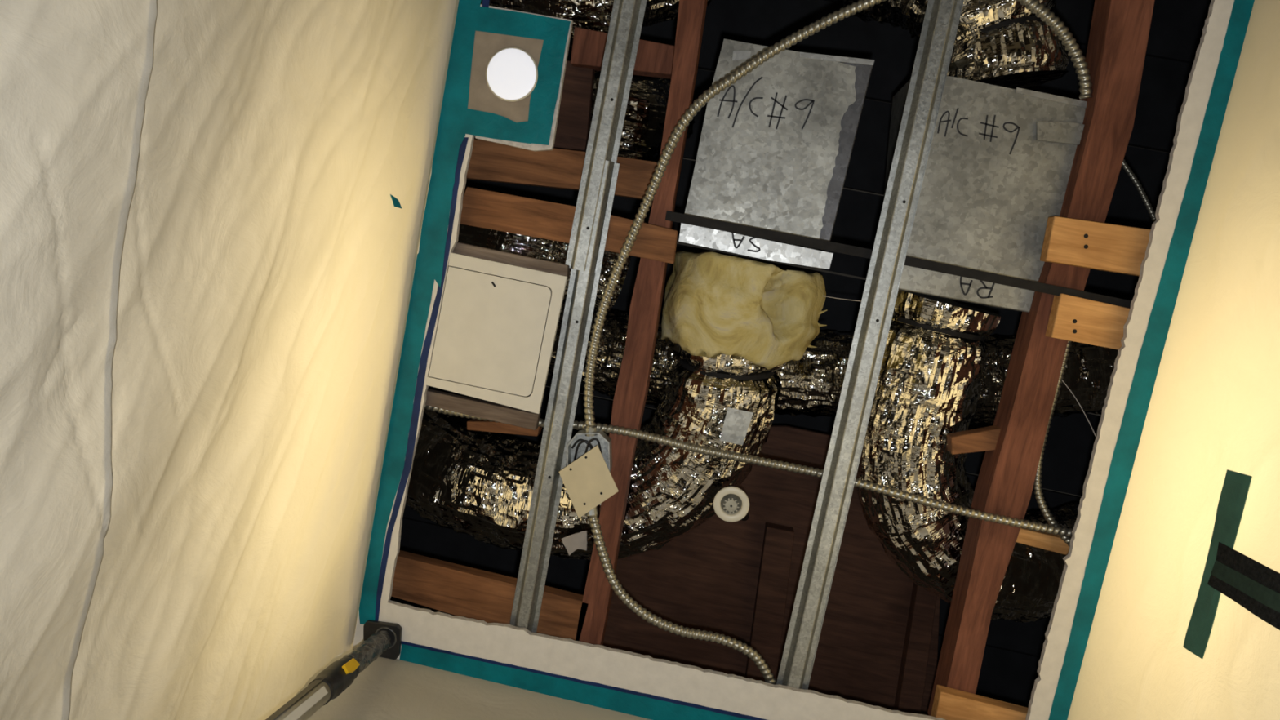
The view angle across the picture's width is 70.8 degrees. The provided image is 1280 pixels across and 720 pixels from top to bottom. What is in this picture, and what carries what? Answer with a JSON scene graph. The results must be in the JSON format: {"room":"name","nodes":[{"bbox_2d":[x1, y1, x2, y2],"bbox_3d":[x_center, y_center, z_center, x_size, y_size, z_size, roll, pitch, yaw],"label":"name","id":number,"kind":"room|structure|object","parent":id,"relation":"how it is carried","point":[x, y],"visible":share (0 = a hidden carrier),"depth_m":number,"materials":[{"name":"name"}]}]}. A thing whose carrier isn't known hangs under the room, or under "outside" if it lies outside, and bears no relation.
{"room":"room under renovation","nodes":[
{"label":"room under renovation","id":0,"kind":"room"},
{"bbox_2d":[457,223,631,309],"bbox_3d":[-0.281,-0.266,2.170,0.523,0.207,0.177,16,-83,3],"label":"duct","id":1,"kind":"object","parent":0,"point":[553,251],"visible":0.25,"depth_m":2.08,"materials":[{"name":"silver metal"}]},
{"bbox_2d":[575,0,707,645],"bbox_3d":[0.000,-0.040,1.938,0.065,0.089,1.491,10,-83,4],"label":"joist","id":2,"kind":"object","parent":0,"point":[631,392],"visible":0.84,"depth_m":1.90,"materials":[{"name":"brown wood"}]},
{"bbox_2d":[391,550,587,640],"bbox_3d":[-0.347,0.526,2.002,0.470,0.038,0.111,11,-83,4],"label":"wood board","id":3,"kind":"object","parent":2,"relation":"attached to","point":[456,589],"visible":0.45,"depth_m":1.99,"materials":[{"name":"brown wood"}]},
{"bbox_2d":[466,138,657,199],"bbox_3d":[-0.168,-0.407,1.931,0.446,0.038,0.084,8,-84,4],"label":"wood board","id":4,"kind":"object","parent":2,"relation":"attached to","point":[557,168],"visible":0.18,"depth_m":1.92,"materials":[{"name":"brown wood"}]},
{"bbox_2d":[460,186,678,263],"bbox_3d":[-0.150,-0.279,1.861,0.464,0.036,0.080,11,-83,4],"label":"wood board","id":5,"kind":"object","parent":2,"relation":"attached to","point":[482,208],"visible":0.66,"depth_m":1.85,"materials":[{"name":"brown wood"}]},
{"bbox_2d":[405,343,786,559],"bbox_3d":[-0.155,0.231,2.207,1.131,0.422,0.533,-14,-86,6],"label":"duct","id":6,"kind":"object","parent":2,"relation":"on","point":[478,484],"visible":0.59,"depth_m":2.05,"materials":[{"name":"silver metal"}]},
{"bbox_2d":[561,530,586,555],"bbox_3d":[-0.143,0.416,2.045,0.062,0.001,0.046,-19,-86,7],"label":"scrap","id":7,"kind":"object","parent":6,"relation":"attached to","point":[573,542],"visible":1,"depth_m":2.04,"materials":[{"name":"paper"}]},
{"bbox_2d":[661,251,827,368],"bbox_3d":[0.233,-0.113,2.022,0.365,0.347,0.225,11,-83,4],"label":"insulation","id":8,"kind":"object","parent":6,"relation":"attached to","point":[766,315],"visible":0.99,"depth_m":1.89,"materials":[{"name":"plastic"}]},
{"bbox_2d":[822,295,861,302],"bbox_3d":[0.448,-0.131,1.939,0.132,0.032,0.004,8,-83,4],"label":"loose wire","id":9,"kind":"object","parent":8,"relation":"attached to","point":[823,295],"visible":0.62,"depth_m":1.93,"materials":[{"name":"metal"}]},
{"bbox_2d":[570,26,675,79],"bbox_3d":[-0.033,-0.663,1.969,0.233,0.050,0.078,11,-83,4],"label":"wood board","id":10,"kind":"object","parent":2,"relation":"on","point":[653,59],"visible":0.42,"depth_m":1.95,"materials":[{"name":"brown wood"}]},
{"bbox_2d":[553,60,595,151],"bbox_3d":[-0.143,-0.559,2.010,0.085,0.030,0.199,11,-83,4],"label":"wood board","id":11,"kind":"object","parent":10,"relation":"on","point":[573,126],"visible":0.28,"depth_m":2.00,"materials":[{"name":"brown wood"}]},
{"bbox_2d":[589,71,694,159],"bbox_3d":[-0.035,-0.605,2.200,0.341,0.361,0.248,11,-83,4],"label":"duct","id":12,"kind":"object","parent":11,"relation":"on","point":[642,135],"visible":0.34,"depth_m":2.06,"materials":[{"name":"silver metal"}]},
{"bbox_2d":[294,0,1234,719],"bbox_3d":[0.310,-0.154,1.780,5.500,0.014,4.800,11,-83,4],"label":"ceiling","id":13,"kind":"structure","parent":0,"point":[506,643],"depth_m":1.85,"materials":[{"name":"paint"}]},
{"bbox_2d":[0,0,458,719],"bbox_3d":[-0.548,-0.307,0.382,0.050,2.880,2.199,12,-83,4],"label":"plastic sheet","id":14,"kind":"object","parent":13,"relation":"hanging from","point":[208,258],"visible":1,"depth_m":1.15,"materials":[{"name":"white plastic"}]},
{"bbox_2d":[390,194,402,208],"bbox_3d":[-0.457,-0.297,1.686,0.003,0.059,0.023,4,-84,5],"label":"scrap","id":15,"kind":"object","parent":14,"relation":"attached to","point":[396,202],"visible":1,"depth_m":1.68,"materials":[{"name":"teal plastic"}]},
{"bbox_2d":[359,253,434,624],"bbox_3d":[-0.515,0.171,1.880,0.062,0.001,0.813,11,-83,4],"label":"tape","id":16,"kind":"object","parent":13,"relation":"attached to","point":[423,282],"visible":0.84,"depth_m":1.88,"materials":[{"name":"teal plastic"}]},
{"bbox_2d":[374,137,468,621],"bbox_3d":[-0.457,0.060,1.864,0.027,0.001,1.044,12,-83,4],"label":"tape","id":17,"kind":"object","parent":13,"relation":"attached to","point":[424,358],"visible":1,"depth_m":1.86,"materials":[{"name":"blue plastic"}]},
{"bbox_2d":[418,0,481,288],"bbox_3d":[-0.383,-0.452,1.804,0.069,0.001,0.611,11,-83,4],"label":"tape","id":18,"kind":"object","parent":13,"relation":"attached to","point":[435,223],"visible":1,"depth_m":1.81,"materials":[{"name":"teal plastic"}]},
{"bbox_2d":[306,651,651,719],"bbox_3d":[-0.034,0.917,0.461,1.456,2.880,0.016,12,-83,4],"label":"plastic sheet","id":19,"kind":"object","parent":13,"relation":"hanging from","point":[387,689],"visible":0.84,"depth_m":1.83,"materials":[{"name":"white plastic"}]},
{"bbox_2d":[425,388,541,430],"bbox_3d":[-0.338,0.103,1.889,0.258,0.026,0.036,11,-83,4],"label":"batten","id":20,"kind":"object","parent":13,"relation":"on","point":[482,409],"visible":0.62,"depth_m":1.88,"materials":[{"name":"brown wood"}]},
{"bbox_2d":[426,253,567,413],"bbox_3d":[-0.297,-0.054,1.845,0.252,0.012,0.290,11,-83,4],"label":"access panel","id":21,"kind":"object","parent":13,"relation":"attached to","point":[491,331],"visible":1,"depth_m":1.84,"materials":[{"name":"metal"}]},
{"bbox_2d":[444,0,573,151],"bbox_3d":[-0.256,-0.583,1.786,0.222,0.016,0.309,11,-83,4],"label":"square","id":22,"kind":"object","parent":13,"relation":"attached to","point":[531,122],"visible":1,"depth_m":1.78,"materials":[{"name":"paint"}]},
{"bbox_2d":[485,47,537,102],"bbox_3d":[-0.253,-0.564,1.778,0.105,0.008,0.105,11,-83,4],"label":"ceiling light","id":23,"kind":"object","parent":22,"relation":"attached to","point":[517,86],"visible":1,"depth_m":1.77,"materials":[{"name":"white"}]},
{"bbox_2d":[452,241,570,278],"bbox_3d":[-0.282,-0.207,1.857,0.279,0.034,0.035,11,-83,4],"label":"batten","id":24,"kind":"object","parent":13,"relation":"on","point":[460,248],"visible":0.56,"depth_m":1.84,"materials":[{"name":"brown wood"}]},
{"bbox_2d":[509,160,619,632],"bbox_3d":[-0.164,0.099,1.870,0.060,0.023,1.024,11,-83,4],"label":"channel","id":25,"kind":"object","parent":13,"relation":"on","point":[583,286],"visible":0.88,"depth_m":1.87,"materials":[{"name":"metal"}]},
{"bbox_2d":[559,425,618,518],"bbox_3d":[-0.107,0.230,1.874,0.113,0.056,0.184,-11,-85,6],"label":"junction box","id":26,"kind":"object","parent":25,"relation":"attached to","point":[587,478],"visible":1,"depth_m":1.85,"materials":[{"name":"beige metal"}]},
{"bbox_2d":[583,0,886,427],"bbox_3d":[0.165,-0.383,1.805,0.255,0.062,1.178,39,-82,0],"label":"conduit","id":27,"kind":"object","parent":26,"relation":"attached to","point":[815,27],"visible":1,"depth_m":1.79,"materials":[{"name":"silver metal"}]},
{"bbox_2d":[565,0,647,272],"bbox_3d":[-0.067,-0.469,1.801,0.066,0.023,0.587,11,-83,4],"label":"channel","id":28,"kind":"object","parent":25,"relation":"attached to","point":[627,17],"visible":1,"depth_m":1.80,"materials":[{"name":"metal"}]},
{"bbox_2d":[424,404,1072,537],"bbox_3d":[0.202,0.209,1.875,1.430,0.022,0.048,11,-83,4],"label":"conduit","id":29,"kind":"object","parent":25,"relation":"on","point":[1049,529],"visible":0.74,"depth_m":1.86,"materials":[{"name":"silver metal"}]},
{"bbox_2d":[466,418,542,436],"bbox_3d":[-0.291,0.146,1.944,0.163,0.030,0.030,1,-84,5],"label":"batten","id":30,"kind":"object","parent":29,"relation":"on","point":[472,424],"visible":0.76,"depth_m":1.93,"materials":[{"name":"brown wood"}]},
{"bbox_2d":[399,644,750,719],"bbox_3d":[0.173,0.763,1.878,1.401,0.001,0.051,11,-83,4],"label":"tape","id":31,"kind":"object","parent":13,"relation":"attached to","point":[641,706],"visible":1,"depth_m":1.90,"materials":[{"name":"teal plastic"}]},
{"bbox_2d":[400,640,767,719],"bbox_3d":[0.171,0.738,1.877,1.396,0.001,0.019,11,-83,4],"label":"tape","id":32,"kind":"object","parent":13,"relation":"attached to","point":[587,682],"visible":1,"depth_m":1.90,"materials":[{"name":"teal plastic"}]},
{"bbox_2d":[588,514,775,684],"bbox_3d":[0.063,0.520,1.888,0.545,0.046,0.114,42,-82,0],"label":"conduit","id":33,"kind":"object","parent":13,"relation":"attached to","point":[602,549],"visible":0.98,"depth_m":1.88,"materials":[{"name":"silver metal"}]},
{"bbox_2d":[390,0,1211,707],"bbox_3d":[0.318,-0.172,2.573,2.800,0.030,3.148,11,-83,4],"label":"cavity","id":34,"kind":"object","parent":13,"relation":"in","point":[1008,673],"visible":0.04,"depth_m":2.51,"materials":[{"name":"black"}]},
{"bbox_2d":[547,295,1118,423],"bbox_3d":[0.526,0.009,2.375,1.592,0.238,0.302,3,-84,5],"label":"duct","id":35,"kind":"object","parent":34,"relation":"hanging from","point":[811,384],"visible":0.18,"depth_m":2.28,"materials":[{"name":"silver metal"}]},
{"bbox_2d":[776,0,964,689],"bbox_3d":[0.455,-0.013,1.800,0.067,0.023,1.477,11,-83,4],"label":"channel","id":36,"kind":"object","parent":13,"relation":"on","point":[942,17],"visible":0.88,"depth_m":1.79,"materials":[{"name":"metal"}]},
{"bbox_2d":[1048,0,1254,719],"bbox_3d":[0.971,0.055,1.733,0.050,0.001,1.530,11,-83,4],"label":"tape","id":37,"kind":"object","parent":13,"relation":"attached to","point":[1151,352],"visible":1,"depth_m":1.73,"materials":[{"name":"teal plastic"}]},
{"bbox_2d":[1066,0,1279,719],"bbox_3d":[0.898,-0.014,0.280,0.025,2.880,2.198,11,-83,4],"label":"plastic sheet","id":38,"kind":"object","parent":13,"relation":"hanging from","point":[1214,407],"visible":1,"depth_m":1.54,"materials":[{"name":"white plastic"}]},
{"bbox_2d":[1182,469,1252,658],"bbox_3d":[0.905,0.320,1.416,0.006,0.066,0.300,11,-83,4],"label":"tape","id":39,"kind":"object","parent":38,"relation":"attached to","point":[1233,495],"visible":1,"depth_m":1.41,"materials":[{"name":"green plastic"}]},
{"bbox_2d":[1207,542,1279,630],"bbox_3d":[0.889,0.330,1.286,0.011,0.268,0.076,11,-83,4],"label":"strap","id":40,"kind":"object","parent":38,"relation":"attached to","point":[1251,584],"visible":1,"depth_m":1.32,"materials":[{"name":"black fabric"}]},
{"bbox_2d":[745,521,794,684],"bbox_3d":[0.336,0.659,2.333,0.079,0.046,0.472,7,-84,4],"label":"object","id":41,"kind":"structure","parent":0,"point":[768,617],"depth_m":2.31,"materials":[{"name":"brown wood"}]},
{"bbox_2d":[602,425,940,715],"bbox_3d":[0.375,0.605,2.358,0.936,0.018,0.859,11,-83,4],"label":"plywood panel","id":42,"kind":"object","parent":41,"relation":"on","point":[706,578],"visible":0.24,"depth_m":2.35,"materials":[{"name":"brown wood"}]},
{"bbox_2d":[713,486,749,522],"bbox_3d":[0.218,0.338,2.085,0.073,0.503,0.215,-7,-85,6],"label":"sprinkler","id":43,"kind":"object","parent":42,"relation":"attached to","point":[731,504],"visible":1,"depth_m":1.83,"materials":[{"name":"metal"}]},
{"bbox_2d":[720,493,741,511],"bbox_3d":[0.188,0.292,1.851,0.043,0.007,0.043,11,-83,4],"label":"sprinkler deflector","id":44,"kind":"object","parent":43,"relation":"on","point":[730,502],"depth_m":1.84,"materials":[{"name":"metal"}]},
{"bbox_2d":[893,582,937,714],"bbox_3d":[0.703,0.770,2.311,0.060,0.046,0.438,6,-84,5],"label":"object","id":45,"kind":"structure","parent":42,"relation":"attached to","point":[915,655],"depth_m":2.29,"materials":[{"name":"brown wood"}]},
{"bbox_2d":[843,0,1069,88],"bbox_3d":[0.687,-0.790,1.985,0.338,0.358,0.567,-43,-89,8],"label":"duct","id":46,"kind":"object","parent":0,"point":[997,42],"visible":0.56,"depth_m":1.85,"materials":[{"name":"silver metal"}]},
{"bbox_2d":[927,0,1155,715],"bbox_3d":[0.823,0.029,1.871,0.103,0.089,1.581,11,-83,4],"label":"joist","id":47,"kind":"object","parent":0,"point":[1119,32],"visible":0.74,"depth_m":1.83,"materials":[{"name":"brown wood"}]},
{"bbox_2d":[665,210,1131,308],"bbox_3d":[0.525,-0.199,1.812,0.965,0.029,0.022,11,-83,4],"label":"support rail","id":48,"kind":"object","parent":47,"relation":"attached to","point":[670,215],"visible":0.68,"depth_m":1.80,"materials":[{"name":"metal"}]},
{"bbox_2d":[678,38,874,269],"bbox_3d":[0.291,-0.443,2.002,0.324,0.269,0.438,11,-83,4],"label":"box","id":49,"kind":"object","parent":48,"relation":"on","point":[775,149],"visible":0.93,"depth_m":1.87,"materials":[{"name":"silver metal"}]},
{"bbox_2d":[480,0,711,39],"bbox_3d":[-0.120,-0.886,2.100,0.582,0.282,0.278,-3,-84,5],"label":"duct","id":50,"kind":"object","parent":49,"relation":"attached to","point":[592,15],"visible":0.33,"depth_m":2.02,"materials":[{"name":"silver metal"}]},
{"bbox_2d":[946,425,1000,454],"bbox_3d":[0.712,0.168,1.905,0.115,0.040,0.046,-7,-85,6],"label":"wood block","id":51,"kind":"object","parent":47,"relation":"attached to","point":[985,438],"visible":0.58,"depth_m":1.89,"materials":[{"name":"brown wood"}]},
{"bbox_2d":[930,684,1028,719],"bbox_3d":[0.726,0.752,1.887,0.219,0.036,0.084,11,-83,4],"label":"wood block","id":52,"kind":"object","parent":47,"relation":"attached to","point":[948,704],"visible":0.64,"depth_m":1.87,"materials":[{"name":"brown wood"}]},
{"bbox_2d":[883,75,1087,312],"bbox_3d":[0.716,-0.351,1.967,0.373,0.272,0.440,11,-83,4],"label":"box","id":53,"kind":"object","parent":47,"relation":"attached to","point":[1000,161],"visible":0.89,"depth_m":1.84,"materials":[{"name":"metal"}]},
{"bbox_2d":[855,289,1079,622],"bbox_3d":[0.761,0.271,2.134,0.500,0.419,0.956,-33,-88,8],"label":"duct","id":54,"kind":"object","parent":53,"relation":"attached to","point":[929,384],"visible":0.65,"depth_m":1.97,"materials":[{"name":"silver metal"}]},
{"bbox_2d":[1016,527,1071,555],"bbox_3d":[0.850,0.380,1.897,0.149,0.036,0.033,13,-83,4],"label":"wood block","id":55,"kind":"object","parent":47,"relation":"attached to","point":[1051,542],"visible":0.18,"depth_m":1.88,"materials":[{"name":"brown wood"}]},
{"bbox_2d":[1033,340,1071,546],"bbox_3d":[0.851,0.160,1.842,0.092,0.046,0.482,-3,-84,6],"label":"conduit","id":56,"kind":"object","parent":47,"relation":"attached to","point":[1051,520],"visible":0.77,"depth_m":1.85,"materials":[{"name":"silver metal"}]},
{"bbox_2d":[1015,0,1092,98],"bbox_3d":[0.818,-0.649,1.789,0.059,0.040,0.299,-36,-88,8],"label":"conduit","id":57,"kind":"object","parent":47,"relation":"attached to","point":[1063,33],"visible":1,"depth_m":1.78,"materials":[{"name":"silver metal"}]},
{"bbox_2d":[1062,379,1096,437],"bbox_3d":[0.904,0.099,1.851,0.009,0.032,0.166,-29,-87,7],"label":"loose wire","id":58,"kind":"object","parent":47,"relation":"hanging from","point":[1062,380],"visible":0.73,"depth_m":1.85,"materials":[{"name":"metal"}]},
{"bbox_2d":[1045,293,1129,349],"bbox_3d":[0.894,-0.075,1.787,0.148,0.037,0.088,11,-83,4],"label":"wood block","id":59,"kind":"object","parent":47,"relation":"attached to","point":[1072,318],"visible":0.86,"depth_m":1.77,"materials":[{"name":"wood"}]},
{"bbox_2d":[1040,216,1151,276],"bbox_3d":[0.901,-0.225,1.771,0.199,0.037,0.096,11,-83,4],"label":"wood block","id":60,"kind":"object","parent":47,"relation":"attached to","point":[1114,248],"visible":0.9,"depth_m":1.75,"materials":[{"name":"wood"}]},
{"bbox_2d":[1121,159,1155,222],"bbox_3d":[1.038,-0.370,1.886,0.017,0.012,0.224,-30,-88,7],"label":"conduit","id":61,"kind":"object","parent":47,"relation":"attached to","point":[1139,187],"visible":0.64,"depth_m":1.88,"materials":[{"name":"silver metal"}]},
{"bbox_3d":[0.045,0.144,-1.125,5.500,0.050,4.800,11,-83,4],"label":"floor","id":62,"kind":"structure","parent":0,"visible":0},
{"bbox_2d":[265,619,402,719],"bbox_3d":[-0.625,0.548,0.473,0.090,2.880,0.484,16,-83,3],"label":"support pole","id":63,"kind":"object","parent":62,"relation":"on","point":[380,638],"visible":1,"depth_m":1.64,"materials":[{"name":"grey metal"}]}
]}

